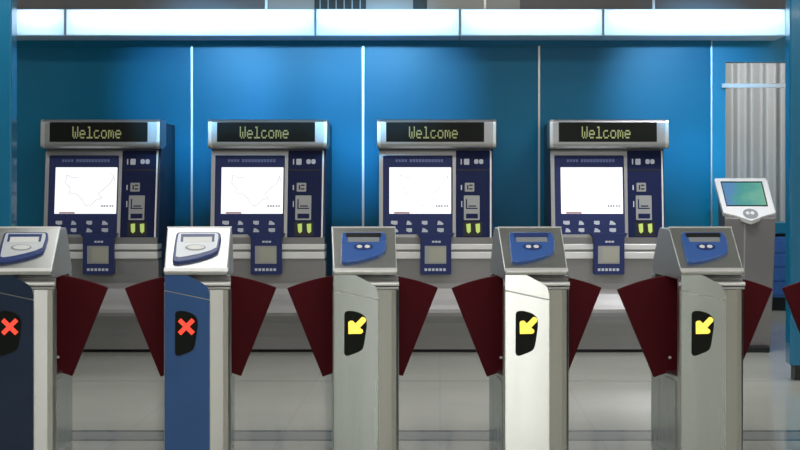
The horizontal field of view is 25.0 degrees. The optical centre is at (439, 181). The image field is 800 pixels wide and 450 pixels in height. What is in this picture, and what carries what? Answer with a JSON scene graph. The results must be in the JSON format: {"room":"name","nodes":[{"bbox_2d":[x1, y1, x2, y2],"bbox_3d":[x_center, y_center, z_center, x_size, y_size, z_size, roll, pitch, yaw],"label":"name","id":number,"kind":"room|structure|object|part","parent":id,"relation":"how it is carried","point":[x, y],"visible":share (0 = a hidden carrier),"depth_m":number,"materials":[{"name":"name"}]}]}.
{"room":"railway station","nodes":[
{"label":"railway station","id":0,"kind":"room"},
{"bbox_2d":[0,0,16,226],"bbox_3d":[-3.061,-0.420,11.680,0.600,3.400,0.160,0,0,0],"label":"pillar","id":1,"kind":"structure","parent":0,"point":[8,8],"depth_m":11.60,"materials":[{"name":"blue metal"}]},
{"bbox_2d":[17,46,709,272],"bbox_3d":[-2.416,-0.420,14.475,9.168,3.400,0.150,0,0,0],"label":"wall","id":2,"kind":"structure","parent":0,"point":[500,83],"depth_m":14.40,"materials":[{"name":"blue paint"}]},
{"bbox_2d":[17,9,74,39],"bbox_3d":[-3.092,-1.233,14.149,0.388,0.205,0.499,0,0,0],"label":"box","id":3,"kind":"object","parent":2,"relation":"attached to","point":[32,24],"visible":0.78,"depth_m":13.90,"materials":[{"name":"white plastic"}]},
{"bbox_2d":[17,10,63,34],"bbox_3d":[-3.092,-1.234,13.904,0.372,0.195,0.001,0,0,0],"label":"diffuser","id":4,"kind":"object","parent":3,"relation":"attached to","point":[29,22],"depth_m":13.91,"materials":[{"name":"white plastic"}]},
{"bbox_2d":[191,46,192,226],"bbox_3d":[-1.984,0.096,14.394,0.016,2.368,0.012,0,0,0],"label":"trim","id":5,"kind":"structure","parent":2,"relation":"attached to","point":[191,46],"depth_m":14.39,"materials":[{"name":"metal"}]},
{"bbox_2d":[65,9,318,39],"bbox_3d":[-1.930,-1.233,14.149,1.926,0.205,0.499,0,0,0],"label":"ceiling light","id":6,"kind":"object","parent":2,"relation":"attached to","point":[80,24],"visible":0.9,"depth_m":13.90,"materials":[{"name":"white plastic"}]},
{"bbox_2d":[362,46,363,226],"bbox_3d":[-0.615,0.096,14.394,0.018,2.368,0.012,0,0,0],"label":"trim","id":7,"kind":"structure","parent":2,"relation":"attached to","point":[362,46],"depth_m":14.39,"materials":[{"name":"metal"}]},
{"bbox_2d":[17,36,710,45],"bbox_3d":[-2.418,-1.128,14.385,9.164,0.080,0.030,0,0,0],"label":"trim","id":8,"kind":"structure","parent":2,"relation":"attached to","point":[459,42],"depth_m":14.37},
{"bbox_2d":[316,9,459,39],"bbox_3d":[-0.405,-1.233,14.149,1.112,0.205,0.499,0,0,0],"label":"ceiling light","id":9,"kind":"object","parent":2,"relation":"attached to","point":[331,24],"visible":1,"depth_m":13.90,"materials":[{"name":"white plastic"}]},
{"bbox_2d":[460,9,602,39],"bbox_3d":[0.707,-1.233,14.149,1.100,0.205,0.499,0,0,0],"label":"box","id":10,"kind":"object","parent":2,"relation":"attached to","point":[475,24],"visible":0.94,"depth_m":13.90,"materials":[{"name":"white plastic"}]},
{"bbox_2d":[538,46,539,226],"bbox_3d":[0.792,0.096,14.394,0.016,2.368,0.012,0,0,0],"label":"trim","id":11,"kind":"structure","parent":2,"relation":"attached to","point":[538,46],"depth_m":14.39,"materials":[{"name":"metal"}]},
{"bbox_2d":[598,9,785,40],"bbox_3d":[1.968,-1.233,14.149,1.408,0.205,0.499,0,0,0],"label":"ceiling light","id":12,"kind":"object","parent":2,"relation":"attached to","point":[618,24],"visible":0.83,"depth_m":13.90,"materials":[{"name":"white plastic"}]},
{"bbox_2d":[710,41,711,226],"bbox_3d":[2.170,0.064,14.393,0.012,2.432,0.014,0,0,0],"label":"trim","id":13,"kind":"structure","parent":2,"relation":"attached to","point":[711,41],"depth_m":14.38,"materials":[{"name":"metal"}]},
{"bbox_2d":[712,36,785,226],"bbox_3d":[2.504,-0.420,14.475,0.672,3.400,0.150,0,0,0],"label":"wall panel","id":14,"kind":"structure","parent":2,"relation":"attached to","point":[718,47],"depth_m":14.40,"materials":[{"name":"blue paint"}]},
{"bbox_2d":[721,83,785,88],"bbox_3d":[2.528,-0.768,14.375,0.560,0.040,0.050,0,0,0],"label":"crossbar","id":15,"kind":"object","parent":2,"relation":"attached to","point":[723,85],"visible":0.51,"depth_m":14.35,"materials":[{"name":"white plastic"}]},
{"bbox_2d":[69,311,799,449],"bbox_3d":[0.000,1.330,7.000,14.000,0.100,26.000,0,0,0],"label":"floor","id":16,"kind":"structure","parent":0,"point":[283,399],"depth_m":10.40,"materials":[{"name":"tile"}]},
{"bbox_2d":[0,226,107,449],"bbox_3d":[-1.891,0.742,8.339,0.696,1.076,0.720,0,0,-4],"label":"gate","id":17,"kind":"object","parent":16,"relation":"on","point":[48,315],"visible":1,"depth_m":8.02,"materials":[{"name":"metal"}]},
{"bbox_3d":[-1.908,0.671,7.986,0.100,0.199,0.005,0,0,-4],"label":"sign plate","id":18,"kind":"part","parent":17,"relation":"part of","materials":[{"name":"black plastic"}]},
{"bbox_3d":[-1.906,0.881,7.992,0.197,0.794,0.008,0,0,-4],"label":"panel","id":19,"kind":"part","parent":17,"relation":"part of","materials":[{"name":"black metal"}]},
{"bbox_3d":[-1.875,0.310,8.114,0.293,0.206,0.268,0,0,-4],"label":"reader plate","id":20,"kind":"part","parent":17,"relation":"part of","materials":[{"name":"metal"}]},
{"bbox_3d":[-1.806,0.880,8.004,0.003,0.799,0.009,0,0,-4],"label":"corner trim","id":21,"kind":"part","parent":17,"relation":"part of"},
{"bbox_2d":[11,227,71,277],"bbox_3d":[-1.892,0.326,8.350,0.272,0.223,0.698,0,0,-4],"label":"hood","id":22,"kind":"object","parent":17,"relation":"attached to","point":[36,252],"depth_m":8.12,"materials":[{"name":"metal"}]},
{"bbox_3d":[-1.747,1.073,8.299,0.003,0.355,0.380,0,0,-4],"label":"panel","id":23,"kind":"part","parent":17,"relation":"part of","materials":[{"name":"grey metal"}]},
{"bbox_3d":[-1.768,1.073,8.592,0.003,0.355,0.193,0,0,-4],"label":"panel","id":24,"kind":"part","parent":17,"relation":"part of","materials":[{"name":"grey metal"}]},
{"bbox_2d":[40,119,174,351],"bbox_3d":[-2.547,0.405,13.896,0.896,1.750,0.967,0,0,0],"label":"ticket machine","id":25,"kind":"object","parent":16,"relation":"on","point":[110,184],"visible":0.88,"depth_m":13.53,"materials":[{"name":"blue metal"}]},
{"bbox_2d":[83,238,114,274],"bbox_3d":[-2.553,0.554,13.467,0.231,0.275,0.053,0,0,0],"label":"tray","id":26,"kind":"object","parent":25,"relation":"on","point":[98,253],"depth_m":13.44,"materials":[{"name":"blue plastic"}]},
{"bbox_3d":[-2.557,0.084,13.602,0.847,0.659,0.157,0,0,0],"label":"plate","id":27,"kind":"part","parent":25,"relation":"part of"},
{"bbox_3d":[-2.551,0.407,14.035,0.810,1.694,0.670,0,0,0],"label":"casing","id":28,"kind":"part","parent":25,"relation":"part of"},
{"bbox_3d":[-2.549,0.486,13.589,0.862,0.042,0.202,0,0,0],"label":"rail","id":29,"kind":"part","parent":25,"relation":"part of","materials":[{"name":"silver metal"}]},
{"bbox_3d":[-2.549,0.550,13.589,0.862,0.052,0.202,0,0,0],"label":"rail","id":30,"kind":"part","parent":25,"relation":"part of","materials":[{"name":"silver metal"}]},
{"bbox_3d":[-2.273,0.088,13.573,0.256,0.655,0.125,0,0,0],"label":"control panel","id":31,"kind":"part","parent":25,"relation":"part of","materials":[{"name":"blue metal"}]},
{"bbox_3d":[-2.132,0.400,13.968,0.025,1.710,0.825,0,0,0],"label":"panel","id":32,"kind":"part","parent":25,"relation":"part of","materials":[{"name":"metal"}]},
{"bbox_2d":[125,226,275,449],"bbox_3d":[-1.108,0.742,8.339,0.696,1.076,0.720,0,0,-4],"label":"gate","id":33,"kind":"object","parent":16,"relation":"on","point":[200,322],"visible":1,"depth_m":8.02,"materials":[{"name":"metal"}]},
{"bbox_3d":[-1.125,0.671,7.986,0.100,0.199,0.005,0,0,-4],"label":"sign plate","id":34,"kind":"part","parent":33,"relation":"part of","materials":[{"name":"black plastic"}]},
{"bbox_3d":[-1.123,0.881,7.992,0.197,0.794,0.008,0,0,-4],"label":"panel","id":35,"kind":"part","parent":33,"relation":"part of","materials":[{"name":"blue metal"}]},
{"bbox_3d":[-1.092,0.310,8.114,0.293,0.206,0.268,0,0,-4],"label":"reader plate","id":36,"kind":"part","parent":33,"relation":"part of","materials":[{"name":"metal"}]},
{"bbox_3d":[-0.964,1.073,8.299,0.003,0.355,0.380,0,0,-4],"label":"panel","id":37,"kind":"part","parent":33,"relation":"part of","materials":[{"name":"grey metal"}]},
{"bbox_3d":[-0.985,1.073,8.592,0.003,0.355,0.193,0,0,-4],"label":"panel","id":38,"kind":"part","parent":33,"relation":"part of","materials":[{"name":"grey metal"}]},
{"bbox_2d":[208,119,331,351],"bbox_3d":[-1.293,0.405,13.896,0.896,1.750,0.967,0,0,0],"label":"ticket machine","id":39,"kind":"object","parent":16,"relation":"on","point":[271,180],"visible":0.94,"depth_m":13.52,"materials":[{"name":"blue metal"}]},
{"bbox_2d":[251,238,281,274],"bbox_3d":[-1.299,0.554,13.467,0.231,0.275,0.053,0,0,0],"label":"tray","id":40,"kind":"object","parent":39,"relation":"on","point":[266,253],"depth_m":13.44,"materials":[{"name":"blue plastic"}]},
{"bbox_3d":[-1.303,0.084,13.602,0.847,0.659,0.157,0,0,0],"label":"plate","id":41,"kind":"part","parent":39,"relation":"part of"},
{"bbox_3d":[-1.297,0.407,14.035,0.810,1.694,0.670,0,0,0],"label":"casing","id":42,"kind":"part","parent":39,"relation":"part of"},
{"bbox_3d":[-1.295,0.550,13.589,0.862,0.052,0.202,0,0,0],"label":"rail","id":43,"kind":"part","parent":39,"relation":"part of","materials":[{"name":"silver metal"}]},
{"bbox_3d":[-1.295,0.486,13.589,0.862,0.042,0.202,0,0,0],"label":"rail","id":44,"kind":"part","parent":39,"relation":"part of","materials":[{"name":"silver metal"}]},
{"bbox_3d":[-1.020,0.088,13.573,0.256,0.655,0.125,0,0,0],"label":"control panel","id":45,"kind":"part","parent":39,"relation":"part of","materials":[{"name":"blue metal"}]},
{"bbox_3d":[-0.878,0.400,13.968,0.025,1.710,0.825,0,0,0],"label":"panel","id":46,"kind":"part","parent":39,"relation":"part of","materials":[{"name":"grey metal"}]},
{"bbox_2d":[287,226,437,449],"bbox_3d":[-0.358,0.742,8.339,0.696,1.076,0.720,0,0,-4],"label":"gate","id":47,"kind":"object","parent":16,"relation":"on","point":[362,323],"visible":1,"depth_m":8.02,"materials":[{"name":"metal"}]},
{"bbox_3d":[-0.515,1.073,8.572,0.003,0.355,0.193,0,0,-4],"label":"panel","id":48,"kind":"part","parent":47,"relation":"part of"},
{"bbox_3d":[-0.494,1.073,8.279,0.003,0.355,0.380,0,0,-4],"label":"panel","id":49,"kind":"part","parent":47,"relation":"part of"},
{"bbox_3d":[-0.375,0.671,7.986,0.100,0.199,0.005,0,0,-4],"label":"sign plate","id":50,"kind":"part","parent":47,"relation":"part of","materials":[{"name":"black plastic"}]},
{"bbox_3d":[-0.373,0.881,7.992,0.197,0.794,0.008,0,0,-4],"label":"panel","id":51,"kind":"part","parent":47,"relation":"part of","materials":[{"name":"metal"}]},
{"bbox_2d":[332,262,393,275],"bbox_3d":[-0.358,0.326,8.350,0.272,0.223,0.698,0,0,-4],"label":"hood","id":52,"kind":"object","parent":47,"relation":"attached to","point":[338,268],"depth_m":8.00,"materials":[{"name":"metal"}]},
{"bbox_3d":[-0.342,0.310,8.114,0.293,0.206,0.268,0,0,-4],"label":"reader plate","id":53,"kind":"part","parent":47,"relation":"part of","materials":[{"name":"metal"}]},
{"bbox_3d":[-0.273,0.880,8.004,0.003,0.799,0.009,0,0,-4],"label":"corner trim","id":54,"kind":"part","parent":47,"relation":"part of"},
{"bbox_2d":[377,119,495,351],"bbox_3d":[-0.025,0.405,13.896,0.896,1.750,0.967,0,0,0],"label":"ticket machine","id":55,"kind":"object","parent":16,"relation":"on","point":[436,176],"visible":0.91,"depth_m":13.51,"materials":[{"name":"blue metal"}]},
{"bbox_3d":[-0.035,0.084,13.602,0.847,0.659,0.157,0,0,0],"label":"plate","id":56,"kind":"part","parent":55,"relation":"part of","materials":[{"name":"grey metal"}]},
{"bbox_2d":[420,238,450,274],"bbox_3d":[-0.032,0.554,13.467,0.231,0.275,0.053,0,0,0],"label":"tray","id":57,"kind":"object","parent":55,"relation":"on","point":[435,253],"depth_m":13.44,"materials":[{"name":"blue plastic"}]},
{"bbox_3d":[-0.029,0.407,14.035,0.810,1.694,0.670,0,0,0],"label":"casing","id":58,"kind":"part","parent":55,"relation":"part of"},
{"bbox_3d":[-0.027,0.550,13.589,0.862,0.052,0.202,0,0,0],"label":"rail","id":59,"kind":"part","parent":55,"relation":"part of","materials":[{"name":"silver metal"}]},
{"bbox_3d":[-0.027,0.486,13.589,0.862,0.042,0.202,0,0,0],"label":"rail","id":60,"kind":"part","parent":55,"relation":"part of","materials":[{"name":"silver metal"}]},
{"bbox_3d":[0.248,0.088,13.573,0.256,0.655,0.125,0,0,0],"label":"control panel","id":61,"kind":"part","parent":55,"relation":"part of","materials":[{"name":"blue metal"}]},
{"bbox_3d":[0.390,0.400,13.968,0.025,1.710,0.825,0,0,0],"label":"panel","id":62,"kind":"part","parent":55,"relation":"part of","materials":[{"name":"grey metal"}]},
{"bbox_2d":[452,226,600,449],"bbox_3d":[0.402,0.742,8.339,0.696,1.076,0.720,0,0,-4],"label":"gate","id":63,"kind":"object","parent":16,"relation":"on","point":[526,322],"visible":1,"depth_m":8.02,"materials":[{"name":"metal"}]},
{"bbox_3d":[0.245,1.073,8.572,0.003,0.355,0.193,0,0,-4],"label":"panel","id":64,"kind":"part","parent":63,"relation":"part of","materials":[{"name":"grey metal"}]},
{"bbox_3d":[0.266,1.073,8.279,0.003,0.355,0.380,0,0,-4],"label":"panel","id":65,"kind":"part","parent":63,"relation":"part of","materials":[{"name":"grey metal"}]},
{"bbox_3d":[0.385,0.671,7.986,0.100,0.199,0.005,0,0,-4],"label":"sign plate","id":66,"kind":"part","parent":63,"relation":"part of","materials":[{"name":"black plastic"}]},
{"bbox_3d":[0.387,0.881,7.992,0.197,0.794,0.008,0,0,-4],"label":"panel","id":67,"kind":"part","parent":63,"relation":"part of","materials":[{"name":"metal"}]},
{"bbox_2d":[490,227,564,277],"bbox_3d":[0.402,0.326,8.350,0.272,0.223,0.698,0,0,-4],"label":"hood","id":68,"kind":"object","parent":63,"relation":"attached to","point":[517,252],"depth_m":8.09,"materials":[{"name":"metal"}]},
{"bbox_3d":[0.418,0.310,8.114,0.293,0.206,0.268,0,0,-4],"label":"reader plate","id":69,"kind":"part","parent":63,"relation":"part of","materials":[{"name":"metal"}]},
{"bbox_3d":[0.487,0.880,8.004,0.003,0.799,0.009,0,0,-4],"label":"corner trim","id":70,"kind":"part","parent":63,"relation":"part of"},
{"bbox_2d":[544,119,668,351],"bbox_3d":[1.269,0.405,13.896,0.896,1.750,0.967,0,0,0],"label":"ticket machine","id":71,"kind":"object","parent":16,"relation":"on","point":[604,179],"visible":0.85,"depth_m":13.52,"materials":[{"name":"blue metal"}]},
{"bbox_3d":[0.847,0.400,13.968,0.025,1.710,0.825,0,0,0],"label":"panel","id":72,"kind":"part","parent":71,"relation":"part of","materials":[{"name":"grey metal"}]},
{"bbox_3d":[1.259,0.084,13.602,0.847,0.659,0.157,0,0,0],"label":"plate","id":73,"kind":"part","parent":71,"relation":"part of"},
{"bbox_3d":[1.265,0.407,14.035,0.810,1.694,0.670,0,0,0],"label":"casing","id":74,"kind":"part","parent":71,"relation":"part of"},
{"bbox_2d":[593,238,624,274],"bbox_3d":[1.263,0.554,13.467,0.231,0.275,0.053,0,0,0],"label":"tray","id":75,"kind":"object","parent":71,"relation":"on","point":[608,253],"depth_m":13.44,"materials":[{"name":"blue plastic"}]},
{"bbox_3d":[1.267,0.550,13.589,0.862,0.052,0.202,0,0,0],"label":"rail","id":76,"kind":"part","parent":71,"relation":"part of","materials":[{"name":"silver metal"}]},
{"bbox_3d":[1.267,0.486,13.589,0.862,0.042,0.202,0,0,0],"label":"rail","id":77,"kind":"part","parent":71,"relation":"part of","materials":[{"name":"silver metal"}]},
{"bbox_3d":[1.542,0.088,13.573,0.256,0.655,0.125,0,0,0],"label":"control panel","id":78,"kind":"part","parent":71,"relation":"part of","materials":[{"name":"blue metal"}]},
{"bbox_3d":[1.684,0.400,13.968,0.025,1.710,0.825,0,0,0],"label":"panel","id":79,"kind":"part","parent":71,"relation":"part of","materials":[{"name":"grey metal"}]},
{"bbox_2d":[617,226,771,449],"bbox_3d":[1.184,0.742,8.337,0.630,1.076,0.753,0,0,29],"label":"gate","id":80,"kind":"object","parent":16,"relation":"on","point":[695,321],"visible":1,"depth_m":8.03,"materials":[{"name":"metal"}]},
{"bbox_3d":[1.025,1.073,8.572,0.003,0.355,0.193,0,0,-4],"label":"panel","id":81,"kind":"part","parent":80,"relation":"part of","materials":[{"name":"grey metal"}]},
{"bbox_3d":[1.160,0.653,8.658,0.276,0.431,0.080,0,0,-4],"label":"post","id":82,"kind":"part","parent":80,"relation":"part of","materials":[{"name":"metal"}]},
{"bbox_3d":[1.046,1.073,8.279,0.003,0.355,0.380,0,0,-4],"label":"panel","id":83,"kind":"part","parent":80,"relation":"part of","materials":[{"name":"grey metal"}]},
{"bbox_2d":[652,227,739,278],"bbox_3d":[1.182,0.326,8.350,0.272,0.223,0.698,0,0,-4],"label":"hood","id":84,"kind":"object","parent":80,"relation":"attached to","point":[680,252],"depth_m":8.11,"materials":[{"name":"metal"}]},
{"bbox_3d":[1.166,0.671,7.986,0.100,0.199,0.005,0,0,-4],"label":"sign plate","id":85,"kind":"part","parent":80,"relation":"part of","materials":[{"name":"black plastic"}]},
{"bbox_3d":[1.168,0.881,7.992,0.197,0.794,0.008,0,0,-4],"label":"panel","id":86,"kind":"part","parent":80,"relation":"part of","materials":[{"name":"metal"}]},
{"bbox_3d":[1.199,0.310,8.114,0.293,0.206,0.268,0,0,-4],"label":"reader plate","id":87,"kind":"part","parent":80,"relation":"part of","materials":[{"name":"metal"}]},
{"bbox_3d":[1.268,0.880,8.004,0.003,0.799,0.009,0,0,-4],"label":"corner trim","id":88,"kind":"part","parent":80,"relation":"part of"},
{"bbox_2d":[714,178,775,352],"bbox_3d":[2.313,0.626,13.641,0.408,1.309,0.487,0,0,0],"label":"information kiosk","id":89,"kind":"object","parent":16,"relation":"on","point":[746,205],"visible":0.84,"depth_m":13.50,"materials":[{"name":"brushed steel"},{"name":"white plastic"}]},
{"bbox_3d":[2.314,0.144,13.641,0.406,0.345,0.487,0,0,0],"label":"screen frame","id":90,"kind":"part","parent":89,"relation":"part of","materials":[{"name":"white plastic"}]},
{"bbox_2d":[772,222,785,310],"bbox_3d":[3.282,0.843,18.150,0.700,0.875,0.520,0,0,0],"label":"base cabinet","id":91,"kind":"object","parent":16,"relation":"on","point":[779,275],"visible":0.21,"depth_m":17.89,"materials":[{"name":"blue plastic"}]},
{"bbox_3d":[3.328,0.920,17.898,0.088,0.120,0.007,0,0,0],"label":"drawer","id":92,"kind":"part","parent":91,"relation":"part of","materials":[{"name":"blue metal"}]},
{"bbox_3d":[3.328,1.060,17.898,0.088,0.120,0.007,0,0,0],"label":"drawer","id":93,"kind":"part","parent":91,"relation":"part of","materials":[{"name":"blue metal"}]},
{"bbox_3d":[3.328,0.640,17.898,0.088,0.120,0.007,0,0,0],"label":"drawer","id":94,"kind":"part","parent":91,"relation":"part of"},
{"bbox_3d":[3.328,0.780,17.898,0.088,0.120,0.007,0,0,0],"label":"drawer","id":95,"kind":"part","parent":91,"relation":"part of","materials":[{"name":"blue metal"}]},
{"bbox_3d":[3.432,0.640,17.898,0.088,0.120,0.007,0,0,0],"label":"drawer","id":96,"kind":"part","parent":91,"relation":"part of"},
{"bbox_3d":[3.432,0.780,17.898,0.088,0.120,0.007,0,0,0],"label":"drawer","id":97,"kind":"part","parent":91,"relation":"part of","materials":[{"name":"blue metal"}]},
{"bbox_3d":[3.432,0.920,17.898,0.088,0.120,0.007,0,0,0],"label":"drawer","id":98,"kind":"part","parent":91,"relation":"part of","materials":[{"name":"blue metal"}]},
{"bbox_3d":[3.432,1.060,17.898,0.088,0.120,0.007,0,0,0],"label":"drawer","id":99,"kind":"part","parent":91,"relation":"part of","materials":[{"name":"blue metal"}]},
{"bbox_2d":[782,282,799,332],"bbox_3d":[1.931,0.742,8.339,0.696,1.076,0.720,0,0,-4],"label":"gate","id":100,"kind":"object","parent":16,"relation":"on","point":[791,292],"visible":1,"depth_m":8.31,"materials":[{"name":"plastic"}]},
{"bbox_2d":[785,63,785,221],"bbox_3d":[3.750,-0.420,18.850,5.500,3.400,0.100,0,0,0],"label":"wall","id":101,"kind":"structure","parent":0,"point":[785,63],"depth_m":18.80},
{"bbox_2d":[725,63,784,221],"bbox_3d":[3.013,-0.215,18.624,1.125,2.910,0.157,0,0,0],"label":"curtain","id":102,"kind":"object","parent":101,"relation":"hanging from","point":[754,117],"visible":0.11,"depth_m":18.61,"materials":[{"name":"grey fabric"}]},
{"bbox_2d":[786,0,799,379],"bbox_3d":[2.556,-0.420,11.680,0.600,3.400,0.160,0,0,0],"label":"pillar","id":103,"kind":"structure","parent":0,"point":[792,6],"depth_m":11.60,"materials":[{"name":"blue metal"}]},
{"bbox_3d":[0.000,-2.170,7.000,14.000,0.100,26.000,0,0,0],"label":"ceiling","id":104,"kind":"structure","parent":0,"visible":0},
{"bbox_2d":[17,0,264,8],"bbox_3d":[-2.981,-1.728,14.070,3.305,0.784,0.260,0,0,0],"label":"fascia","id":105,"kind":"object","parent":104,"relation":"attached to","point":[21,4],"visible":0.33,"depth_m":13.94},
{"bbox_2d":[268,0,519,9],"bbox_3d":[-0.355,-1.728,14.070,1.946,0.784,0.260,0,0,0],"label":"fascia","id":106,"kind":"object","parent":104,"relation":"attached to","point":[272,4],"visible":0.4,"depth_m":13.94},
{"bbox_2d":[314,0,365,8],"bbox_3d":[-0.772,-1.509,13.928,0.400,0.340,0.021,0,0,0],"label":"vent grille","id":107,"kind":"object","parent":106,"relation":"attached to","point":[318,4],"visible":1,"depth_m":13.93,"materials":[{"name":"black plastic"}]},
{"bbox_2d":[413,0,426,8],"bbox_3d":[-0.154,-1.530,13.934,0.108,0.381,0.017,0,0,0],"label":"hatch","id":108,"kind":"object","parent":106,"relation":"attached to","point":[417,4],"visible":1,"depth_m":13.93,"materials":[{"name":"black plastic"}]},
{"bbox_2d":[520,0,785,8],"bbox_3d":[2.471,-1.728,14.070,3.707,0.784,0.260,0,0,0],"label":"fascia","id":109,"kind":"object","parent":104,"relation":"attached to","point":[524,4],"visible":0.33,"depth_m":13.94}
]}

